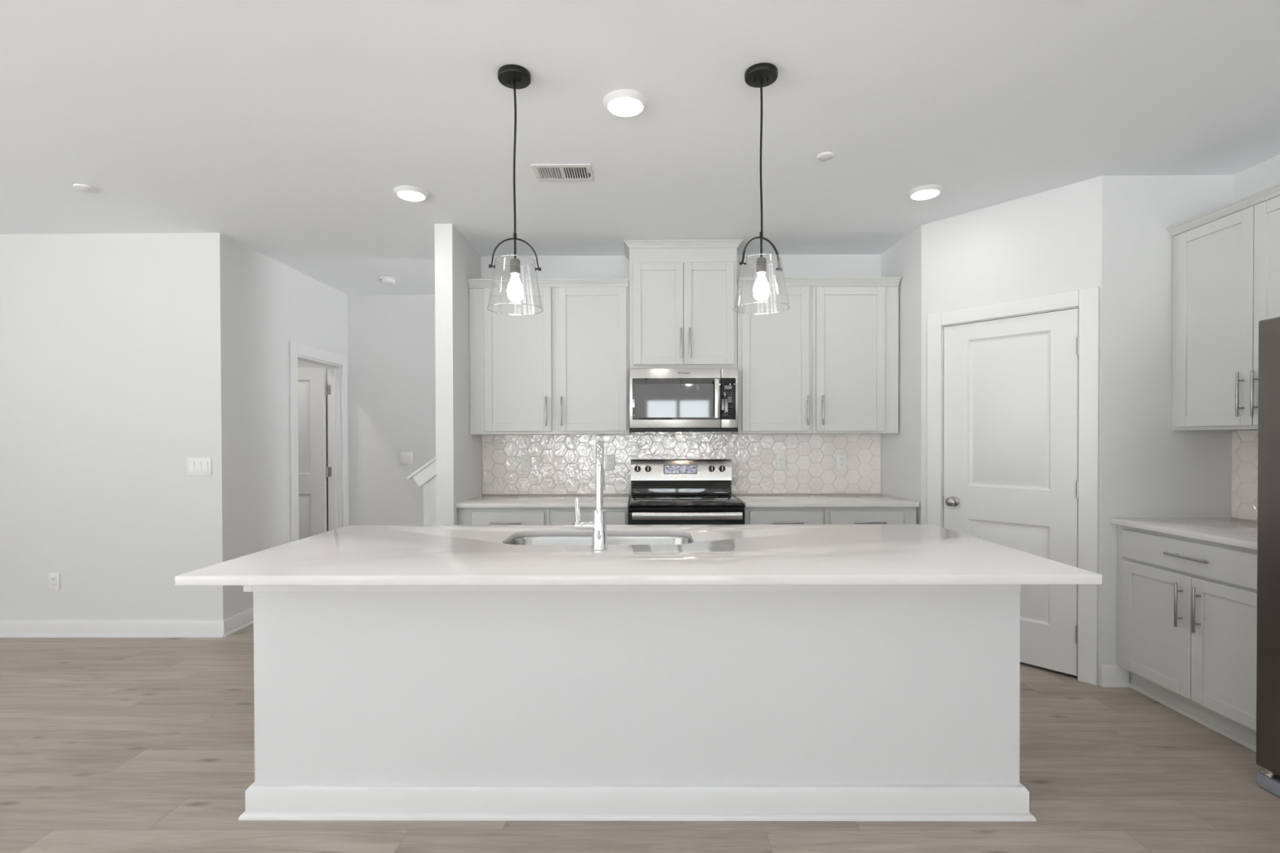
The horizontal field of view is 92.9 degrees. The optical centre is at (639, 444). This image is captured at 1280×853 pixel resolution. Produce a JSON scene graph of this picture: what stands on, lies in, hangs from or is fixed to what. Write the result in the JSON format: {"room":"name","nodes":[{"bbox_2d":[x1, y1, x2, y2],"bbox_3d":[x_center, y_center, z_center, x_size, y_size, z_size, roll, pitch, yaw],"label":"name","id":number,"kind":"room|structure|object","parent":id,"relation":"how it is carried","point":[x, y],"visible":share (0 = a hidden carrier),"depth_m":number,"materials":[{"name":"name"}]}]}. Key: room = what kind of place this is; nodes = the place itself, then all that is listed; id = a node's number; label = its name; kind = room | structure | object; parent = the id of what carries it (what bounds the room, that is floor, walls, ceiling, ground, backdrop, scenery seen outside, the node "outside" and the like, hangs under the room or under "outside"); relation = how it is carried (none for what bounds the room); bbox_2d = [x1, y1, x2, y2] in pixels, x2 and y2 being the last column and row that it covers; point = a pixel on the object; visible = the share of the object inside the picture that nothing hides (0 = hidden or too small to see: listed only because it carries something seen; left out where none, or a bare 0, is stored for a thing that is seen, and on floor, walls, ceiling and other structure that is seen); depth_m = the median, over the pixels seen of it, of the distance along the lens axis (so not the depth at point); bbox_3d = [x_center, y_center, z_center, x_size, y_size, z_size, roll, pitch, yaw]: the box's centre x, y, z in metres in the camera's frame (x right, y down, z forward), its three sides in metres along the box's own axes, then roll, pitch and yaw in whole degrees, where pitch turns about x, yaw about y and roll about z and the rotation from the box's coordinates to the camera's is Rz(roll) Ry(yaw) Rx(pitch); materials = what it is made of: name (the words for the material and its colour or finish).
{"room":"kitchen","nodes":[
{"label":"kitchen","id":0,"kind":"room"},
{"bbox_2d":[0,232,235,619],"bbox_3d":[-4.467,-0.058,4.200,3.252,2.740,0.120,0,0,0],"label":"wall","id":1,"kind":"structure","parent":0,"point":[116,349],"depth_m":4.13,"materials":[{"name":"white paint"}]},
{"bbox_2d":[48,573,59,590],"bbox_3d":[-3.989,0.935,4.139,0.074,0.120,0.010,0,0,0],"label":"wall outlet","id":2,"kind":"object","parent":1,"relation":"attached to","point":[53,578],"visible":1,"depth_m":4.14,"materials":[{"name":"white plastic"}]},
{"bbox_2d":[50,577,56,581],"bbox_3d":[-3.989,0.916,4.137,0.034,0.029,0.004,0,0,0],"label":"receptacle","id":3,"kind":"object","parent":2,"relation":"attached to","point":[52,579],"depth_m":4.13,"materials":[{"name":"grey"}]},
{"bbox_2d":[50,582,56,586],"bbox_3d":[-3.989,0.955,4.137,0.034,0.029,0.004,0,0,0],"label":"receptacle","id":4,"kind":"object","parent":2,"relation":"attached to","point":[52,584],"depth_m":4.14,"materials":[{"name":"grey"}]},
{"bbox_2d":[0,619,225,637],"bbox_3d":[-4.382,1.255,4.137,3.116,0.114,0.024,0,0,0],"label":"baseboard","id":5,"kind":"structure","parent":1,"relation":"attached to","point":[8,628],"depth_m":4.13,"materials":[{"name":"white paint"}]},
{"bbox_2d":[186,457,211,475],"bbox_3d":[-2.991,0.151,4.125,0.166,0.122,0.012,0,0,0],"label":"light switch","id":6,"kind":"object","parent":1,"relation":"attached to","point":[195,465],"visible":1,"depth_m":4.12,"materials":[{"name":"white plastic"}]},
{"bbox_2d":[231,239,348,614],"bbox_3d":[-2.896,-0.070,5.077,0.120,2.740,1.653,0,0,0],"label":"wall","id":7,"kind":"structure","parent":0,"point":[275,304],"depth_m":4.62,"materials":[{"name":"white paint"}]},
{"bbox_2d":[222,607,253,636],"bbox_3d":[-2.822,1.248,4.530,0.024,0.114,0.804,0,0,0],"label":"baseboard","id":8,"kind":"structure","parent":7,"relation":"attached to","point":[233,624],"depth_m":4.27,"materials":[{"name":"white paint"}]},
{"bbox_2d":[297,367,331,539],"bbox_3d":[-3.300,0.279,5.734,0.766,2.005,0.040,0,0,0],"label":"door","id":9,"kind":"structure","parent":7,"relation":"in","point":[313,388],"depth_m":5.71,"materials":[{"name":"white paint"}]},
{"bbox_2d":[288,341,348,542],"bbox_3d":[-2.823,0.230,5.392,0.018,2.135,0.933,0,0,0],"label":"trim","id":10,"kind":"structure","parent":7,"relation":"attached to","point":[295,349],"depth_m":5.01,"materials":[{"name":"white paint"}]},
{"bbox_2d":[297,355,342,531],"bbox_3d":[-2.893,0.275,5.393,0.120,2.045,0.753,0,0,0],"label":"trim","id":11,"kind":"structure","parent":7,"relation":"attached to","point":[334,371],"depth_m":5.75,"materials":[{"name":"white paint"}]},
{"bbox_2d":[297,294,435,531],"bbox_3d":[-1.382,-0.081,5.954,9.400,2.740,0.120,0,0,0],"label":"wall","id":12,"kind":"structure","parent":0,"point":[392,399],"depth_m":5.90,"materials":[{"name":"white paint"}]},
{"bbox_2d":[400,452,413,464],"bbox_3d":[-2.262,0.137,5.893,0.122,0.122,0.012,0,0,0],"label":"light switch","id":13,"kind":"object","parent":12,"relation":"attached to","point":[406,458],"visible":1,"depth_m":5.89,"materials":[{"name":"white plastic"}]},
{"bbox_2d":[434,223,482,524],"bbox_3d":[-1.273,-0.068,4.318,0.115,2.740,0.700,0,0,0],"label":"wall","id":14,"kind":"structure","parent":0,"point":[459,468],"depth_m":3.99,"materials":[{"name":"white paint"}]},
{"bbox_2d":[0,0,1279,294],"bbox_3d":[-1.415,-1.462,1.339,9.400,0.100,9.325,0,0,0],"label":"ceiling","id":15,"kind":"structure","parent":0,"point":[287,131],"depth_m":2.64,"materials":[{"name":"white paint"}]},
{"bbox_2d":[72,183,97,192],"bbox_3d":[-3.075,-1.418,3.374,0.104,0.011,0.104,0,0,0],"label":"sprinkler cover","id":16,"kind":"object","parent":15,"relation":"attached to","point":[84,188],"visible":1,"depth_m":3.36,"materials":[{"name":"white plastic"}]},
{"bbox_2d":[378,276,397,284],"bbox_3d":[-2.193,-1.422,5.302,0.150,0.041,0.150,0,0,0],"label":"smoke detector","id":17,"kind":"object","parent":15,"relation":"attached to","point":[386,280],"visible":1,"depth_m":5.26,"materials":[{"name":"white plastic"}]},
{"bbox_2d":[393,185,429,201],"bbox_3d":[-1.297,-1.418,3.451,0.190,0.022,0.190,0,0,0],"label":"recessed light","id":18,"kind":"object","parent":15,"relation":"in","point":[408,193],"visible":1,"depth_m":3.42,"materials":[{"name":"white plastic"}]},
{"bbox_2d":[398,191,424,200],"bbox_3d":[-1.297,-1.411,3.451,0.142,0.008,0.142,0,0,0],"label":"diffuser","id":19,"kind":"object","parent":18,"relation":"attached to","point":[406,195],"depth_m":3.44,"materials":[{"name":"white plastic"}]},
{"bbox_2d":[486,64,543,315],"bbox_3d":[-0.482,-0.970,2.340,0.213,0.903,0.213,0,1,18],"label":"pendant light","id":20,"kind":"object","parent":15,"relation":"hanging from","point":[514,77],"visible":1,"depth_m":2.33,"materials":[{"name":"black metal"}]},
{"bbox_2d":[510,257,519,275],"bbox_3d":[-0.481,-0.684,2.342,0.039,0.059,0.039,0,0,-13],"label":"socket","id":21,"kind":"object","parent":20,"relation":"attached to","point":[514,263],"depth_m":2.33,"materials":[{"name":"grey metal"}]},
{"bbox_2d":[531,164,593,181],"bbox_3d":[-0.402,-1.423,3.196,0.304,0.014,0.196,0,0,0],"label":"ceiling vent","id":22,"kind":"object","parent":15,"relation":"in","point":[543,172],"visible":1,"depth_m":3.19,"materials":[{"name":"white metal"}]},
{"bbox_2d":[602,88,648,116],"bbox_3d":[-0.060,-1.414,2.534,0.190,0.022,0.190,0,0,0],"label":"recessed light","id":23,"kind":"object","parent":15,"relation":"in","point":[622,102],"visible":1,"depth_m":2.50,"materials":[{"name":"white plastic"}]},
{"bbox_2d":[608,97,642,115],"bbox_3d":[-0.060,-1.406,2.534,0.142,0.008,0.142,0,0,0],"label":"diffuser","id":24,"kind":"object","parent":23,"relation":"attached to","point":[617,106],"depth_m":2.52,"materials":[{"name":"white plastic"}]},
{"bbox_2d":[733,62,790,314],"bbox_3d":[0.465,-0.973,2.334,0.213,0.903,0.213,0,0,-1],"label":"pendant light","id":25,"kind":"object","parent":15,"relation":"hanging from","point":[761,75],"visible":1,"depth_m":2.32,"materials":[{"name":"black metal"}]},
{"bbox_2d":[755,257,766,273],"bbox_3d":[0.466,-0.687,2.336,0.039,0.059,0.039,0,1,-27],"label":"socket","id":26,"kind":"object","parent":25,"relation":"attached to","point":[761,268],"depth_m":2.32,"materials":[{"name":"grey metal"}]},
{"bbox_2d":[817,151,834,160],"bbox_3d":[0.921,-1.427,3.018,0.082,0.009,0.082,0,0,0],"label":"sprinkler cover","id":27,"kind":"object","parent":15,"relation":"attached to","point":[825,156],"visible":1,"depth_m":3.00,"materials":[{"name":"white plastic"}]},
{"bbox_2d":[906,184,943,199],"bbox_3d":[1.618,-1.426,3.453,0.190,0.022,0.190,0,0,0],"label":"recessed light","id":28,"kind":"object","parent":15,"relation":"in","point":[925,192],"visible":1,"depth_m":3.42,"materials":[{"name":"white plastic"}]},
{"bbox_2d":[911,189,938,199],"bbox_3d":[1.618,-1.418,3.453,0.142,0.008,0.142,0,0,0],"label":"diffuser","id":29,"kind":"object","parent":28,"relation":"attached to","point":[917,194],"depth_m":3.44,"materials":[{"name":"white plastic"}]},
{"bbox_2d":[0,623,1279,852],"bbox_3d":[-1.408,1.378,1.363,9.400,0.100,9.325,0,0,0],"label":"floor","id":30,"kind":"structure","parent":0,"point":[108,744],"depth_m":2.33,"materials":[{"name":"wood"}]},
{"bbox_2d":[457,507,550,524],"bbox_3d":[-0.905,0.860,4.336,0.610,0.882,0.668,0,0,0],"label":"base cabinet","id":31,"kind":"object","parent":30,"relation":"on","point":[466,516],"visible":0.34,"depth_m":4.04,"materials":[{"name":"grey paint"}]},
{"bbox_2d":[456,494,630,507],"bbox_3d":[-0.645,0.402,4.336,1.135,0.030,0.640,0,0,0],"label":"countertop","id":32,"kind":"structure","parent":31,"relation":"on","point":[482,500],"depth_m":4.13,"materials":[{"name":"stone"}]},
{"bbox_2d":[550,499,630,524],"bbox_3d":[-0.337,0.859,4.333,0.522,0.882,0.668,0,0,0],"label":"base cabinet","id":33,"kind":"object","parent":30,"relation":"on","point":[558,516],"visible":0.1,"depth_m":4.03,"materials":[{"name":"grey paint"}]},
{"bbox_2d":[238,584,1035,821],"bbox_3d":[-0.014,0.873,2.531,2.791,0.882,0.814,0,0,0],"label":"kitchen island","id":34,"kind":"object","parent":30,"relation":"on","point":[800,702],"visible":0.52,"depth_m":2.16,"materials":[{"name":"white paint"}]},
{"bbox_2d":[174,524,1102,585],"bbox_3d":[-0.008,0.416,2.439,2.873,0.030,1.119,0,0,0],"label":"island countertop","id":35,"kind":"structure","parent":34,"relation":"on","point":[784,554],"depth_m":2.12,"materials":[{"name":"stone"}]},
{"bbox_2d":[574,440,608,549],"bbox_3d":[-0.188,0.191,2.438,0.127,0.419,0.243,0,0,0],"label":"faucet","id":36,"kind":"object","parent":35,"relation":"on","point":[598,526],"visible":1,"depth_m":2.33,"materials":[{"name":"silver metal"}]},
{"bbox_2d":[507,536,691,545],"bbox_3d":[-0.172,0.532,2.631,0.832,0.206,0.440,0,0,0],"label":"sink","id":37,"kind":"object","parent":35,"relation":"in","point":[531,540],"visible":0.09,"depth_m":2.83,"materials":[{"name":"silver metal"}]},
{"bbox_2d":[628,458,744,524],"bbox_3d":[0.308,0.698,4.290,0.758,1.162,0.720,0,0,0],"label":"range","id":38,"kind":"object","parent":30,"relation":"on","point":[698,491],"visible":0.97,"depth_m":4.54,"materials":[{"name":"silver metal"}]},
{"bbox_2d":[628,494,744,506],"bbox_3d":[0.307,0.392,4.285,0.758,0.024,0.613,0,0,0],"label":"cooktop","id":39,"kind":"object","parent":38,"relation":"in","point":[636,500],"depth_m":4.10,"materials":[{"name":"black glass"}]},
{"bbox_2d":[743,506,824,524],"bbox_3d":[0.964,0.855,4.324,0.530,0.882,0.668,0,0,0],"label":"base cabinet","id":40,"kind":"object","parent":30,"relation":"on","point":[764,515],"visible":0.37,"depth_m":4.02,"materials":[{"name":"grey paint"}]},
{"bbox_2d":[731,493,919,507],"bbox_3d":[1.268,0.396,4.324,1.141,0.030,0.640,0,0,0],"label":"countertop","id":41,"kind":"structure","parent":40,"relation":"on","point":[750,500],"depth_m":4.13,"materials":[{"name":"stone"}]},
{"bbox_2d":[824,506,916,524],"bbox_3d":[1.534,0.854,4.321,0.607,0.882,0.668,0,0,0],"label":"base cabinet","id":42,"kind":"object","parent":30,"relation":"on","point":[833,515],"visible":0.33,"depth_m":4.02,"materials":[{"name":"grey paint"}]},
{"bbox_2d":[1116,524,1257,751],"bbox_3d":[2.843,0.868,2.811,0.668,0.873,0.922,0,0,0],"label":"base cabinet","id":43,"kind":"object","parent":30,"relation":"on","point":[1186,638],"visible":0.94,"depth_m":2.82,"materials":[{"name":"grey paint"}]},
{"bbox_2d":[1110,517,1257,550],"bbox_3d":[2.847,0.414,2.808,0.642,0.030,0.922,0,0,0],"label":"countertop","id":44,"kind":"structure","parent":43,"relation":"on","point":[1242,533],"depth_m":2.95,"materials":[{"name":"stone"}]},
{"bbox_2d":[1256,316,1279,797],"bbox_3d":[2.705,0.420,1.866,0.816,1.776,0.910,0,0,0],"label":"refrigerator","id":45,"kind":"object","parent":30,"relation":"on","point":[1268,640],"visible":1,"depth_m":2.27,"materials":[{"name":"silver metal"}]},
{"bbox_2d":[422,253,880,524],"bbox_3d":[0.822,-0.077,4.712,4.977,2.740,0.116,0,0,0],"label":"wall","id":46,"kind":"structure","parent":0,"point":[793,265],"depth_m":4.65,"materials":[{"name":"white paint"}]},
{"bbox_2d":[406,456,435,486],"bbox_3d":[-1.536,0.135,4.729,0.496,0.379,0.185,0,0,0],"label":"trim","id":47,"kind":"structure","parent":46,"relation":"attached to","point":[426,472],"depth_m":4.65,"materials":[{"name":"white paint"}]},
{"bbox_2d":[469,287,555,435],"bbox_3d":[-0.908,-0.592,4.468,0.612,1.040,0.382,0,0,0],"label":"upper cabinet","id":48,"kind":"object","parent":46,"relation":"attached to","point":[512,357],"visible":0.97,"depth_m":4.32,"materials":[{"name":"grey paint"}]},
{"bbox_2d":[467,278,629,288],"bbox_3d":[-0.646,-1.142,4.466,1.136,0.056,0.362,0,0,0],"label":"crown molding","id":49,"kind":"structure","parent":48,"relation":"attached to","point":[486,282],"depth_m":4.30,"materials":[{"name":"grey paint"}]},
{"bbox_2d":[555,287,630,434],"bbox_3d":[-0.339,-0.594,4.464,0.526,1.040,0.382,0,0,0],"label":"upper cabinet","id":50,"kind":"object","parent":46,"relation":"attached to","point":[592,324],"visible":1,"depth_m":4.32,"materials":[{"name":"grey paint"}]},
{"bbox_2d":[481,431,880,497],"bbox_3d":[0.315,0.138,4.655,3.051,0.545,0.008,0,0,0],"label":"tile backsplash","id":51,"kind":"structure","parent":46,"relation":"attached to","point":[561,464],"depth_m":4.65,"materials":[{"name":"grey tile"}]},
{"bbox_2d":[520,454,530,470],"bbox_3d":[-0.872,0.139,4.651,0.074,0.120,0.010,0,0,0],"label":"wall outlet","id":52,"kind":"object","parent":51,"relation":"attached to","point":[525,459],"visible":1,"depth_m":4.65,"materials":[{"name":"white plastic"}]},
{"bbox_2d":[604,454,614,470],"bbox_3d":[-0.230,0.138,4.647,0.074,0.120,0.010,0,0,0],"label":"wall outlet","id":53,"kind":"object","parent":51,"relation":"attached to","point":[609,459],"visible":1,"depth_m":4.64,"materials":[{"name":"white plastic"}]},
{"bbox_2d":[607,457,612,462],"bbox_3d":[-0.230,0.118,4.644,0.034,0.029,0.004,0,0,0],"label":"receptacle","id":54,"kind":"object","parent":53,"relation":"attached to","point":[609,460],"depth_m":4.64,"materials":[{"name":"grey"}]},
{"bbox_2d":[607,462,612,466],"bbox_3d":[-0.230,0.157,4.645,0.034,0.029,0.004,0,0,0],"label":"receptacle","id":55,"kind":"object","parent":53,"relation":"attached to","point":[609,464],"depth_m":4.64,"materials":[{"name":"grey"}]},
{"bbox_2d":[776,453,786,469],"bbox_3d":[1.077,0.134,4.639,0.074,0.120,0.010,0,0,0],"label":"wall outlet","id":56,"kind":"object","parent":51,"relation":"attached to","point":[780,458],"visible":1,"depth_m":4.64,"materials":[{"name":"white plastic"}]},
{"bbox_2d":[778,457,783,461],"bbox_3d":[1.077,0.115,4.636,0.034,0.029,0.004,0,0,0],"label":"receptacle","id":57,"kind":"object","parent":56,"relation":"attached to","point":[780,459],"depth_m":4.63,"materials":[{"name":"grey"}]},
{"bbox_2d":[836,453,846,469],"bbox_3d":[1.536,0.133,4.636,0.074,0.120,0.010,0,0,0],"label":"wall outlet","id":58,"kind":"object","parent":51,"relation":"attached to","point":[841,458],"visible":1,"depth_m":4.63,"materials":[{"name":"white plastic"}]},
{"bbox_2d":[839,457,844,461],"bbox_3d":[1.536,0.114,4.633,0.034,0.029,0.004,0,0,0],"label":"receptacle","id":59,"kind":"object","parent":58,"relation":"attached to","point":[841,459],"depth_m":4.63,"materials":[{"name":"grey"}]},
{"bbox_2d":[623,239,743,368],"bbox_3d":[0.307,-0.990,4.453,0.841,0.903,0.386,0,0,0],"label":"upper cabinet","id":60,"kind":"object","parent":46,"relation":"attached to","point":[682,292],"visible":0.99,"depth_m":4.30,"materials":[{"name":"grey paint"}]},
{"bbox_2d":[629,368,737,431],"bbox_3d":[0.307,-0.310,4.416,0.757,0.443,0.449,0,0,0],"label":"microwave","id":61,"kind":"object","parent":60,"relation":"attached to","point":[661,399],"visible":1,"depth_m":4.24,"materials":[{"name":"silver metal"}]},
{"bbox_2d":[724,391,732,413],"bbox_3d":[0.614,-0.292,4.236,0.054,0.144,0.001,0,0,0],"label":"print","id":62,"kind":"object","parent":61,"relation":"attached to","point":[727,395],"depth_m":4.24,"materials":[{"name":"grey plastic"}]},
{"bbox_2d":[731,286,812,434],"bbox_3d":[0.959,-0.597,4.456,0.528,1.040,0.382,0,0,0],"label":"upper cabinet","id":63,"kind":"object","parent":46,"relation":"attached to","point":[775,350],"visible":0.99,"depth_m":4.31,"materials":[{"name":"grey paint"}]},
{"bbox_2d":[802,286,898,434],"bbox_3d":[1.529,-0.598,4.452,0.611,1.040,0.382,0,0,0],"label":"upper cabinet","id":64,"kind":"object","parent":46,"relation":"attached to","point":[855,329],"visible":0.98,"depth_m":4.31,"materials":[{"name":"grey paint"}]},
{"bbox_2d":[737,276,900,287],"bbox_3d":[1.263,-1.147,4.453,1.137,0.056,0.362,0,0,0],"label":"crown molding","id":65,"kind":"structure","parent":64,"relation":"attached to","point":[858,281],"depth_m":4.29,"materials":[{"name":"grey paint"}]},
{"bbox_2d":[880,225,921,524],"bbox_3d":[1.908,-0.076,4.334,0.116,2.740,0.630,0,0,-1],"label":"wall","id":66,"kind":"structure","parent":0,"point":[900,452],"depth_m":4.21,"materials":[{"name":"white paint"}]},
{"bbox_2d":[920,175,1102,684],"bbox_3d":[2.214,-0.072,3.682,0.120,2.740,0.973,-1,1,-40],"label":"wall","id":67,"kind":"structure","parent":0,"point":[1049,242],"depth_m":3.58,"materials":[{"name":"white paint"}]},
{"bbox_2d":[942,308,1078,675],"bbox_3d":[2.171,0.265,3.620,0.108,2.032,0.735,-1,1,-40],"label":"door","id":68,"kind":"structure","parent":67,"relation":"in","point":[1011,384],"depth_m":3.56,"materials":[{"name":"white paint"}]},
{"bbox_2d":[926,286,1099,685],"bbox_3d":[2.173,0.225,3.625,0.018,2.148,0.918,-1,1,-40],"label":"trim","id":69,"kind":"structure","parent":67,"relation":"attached to","point":[1087,300],"depth_m":3.32,"materials":[{"name":"white paint"}]},
{"bbox_2d":[1100,174,1234,664],"bbox_3d":[2.830,-0.070,3.326,0.702,2.740,0.120,0,0,0],"label":"wall","id":70,"kind":"structure","parent":0,"point":[1149,468],"depth_m":3.27,"materials":[{"name":"white paint"}]},
{"bbox_2d":[1099,664,1130,687],"bbox_3d":[2.551,1.244,3.266,0.147,0.114,0.024,0,0,0],"label":"baseboard","id":71,"kind":"structure","parent":70,"relation":"attached to","point":[1110,675],"depth_m":3.26,"materials":[{"name":"white paint"}]},
{"bbox_2d":[1232,154,1279,431],"bbox_3d":[3.224,-0.049,0.649,0.120,2.740,7.980,0,0,0],"label":"wall","id":72,"kind":"structure","parent":0,"point":[1264,175],"depth_m":3.13,"materials":[{"name":"white paint"}]},
{"bbox_2d":[1166,182,1279,430],"bbox_3d":[2.983,-0.611,2.798,0.382,1.081,0.922,0,0,0],"label":"upper cabinet","id":73,"kind":"object","parent":72,"relation":"attached to","point":[1226,258],"visible":0.97,"depth_m":2.96,"materials":[{"name":"grey paint"}]},
{"bbox_2d":[1231,430,1257,521],"bbox_3d":[3.174,0.175,2.801,0.008,0.486,0.930,0,0,0],"label":"tile backsplash","id":74,"kind":"structure","parent":72,"relation":"attached to","point":[1244,500],"depth_m":3.19,"materials":[{"name":"grey tile"}]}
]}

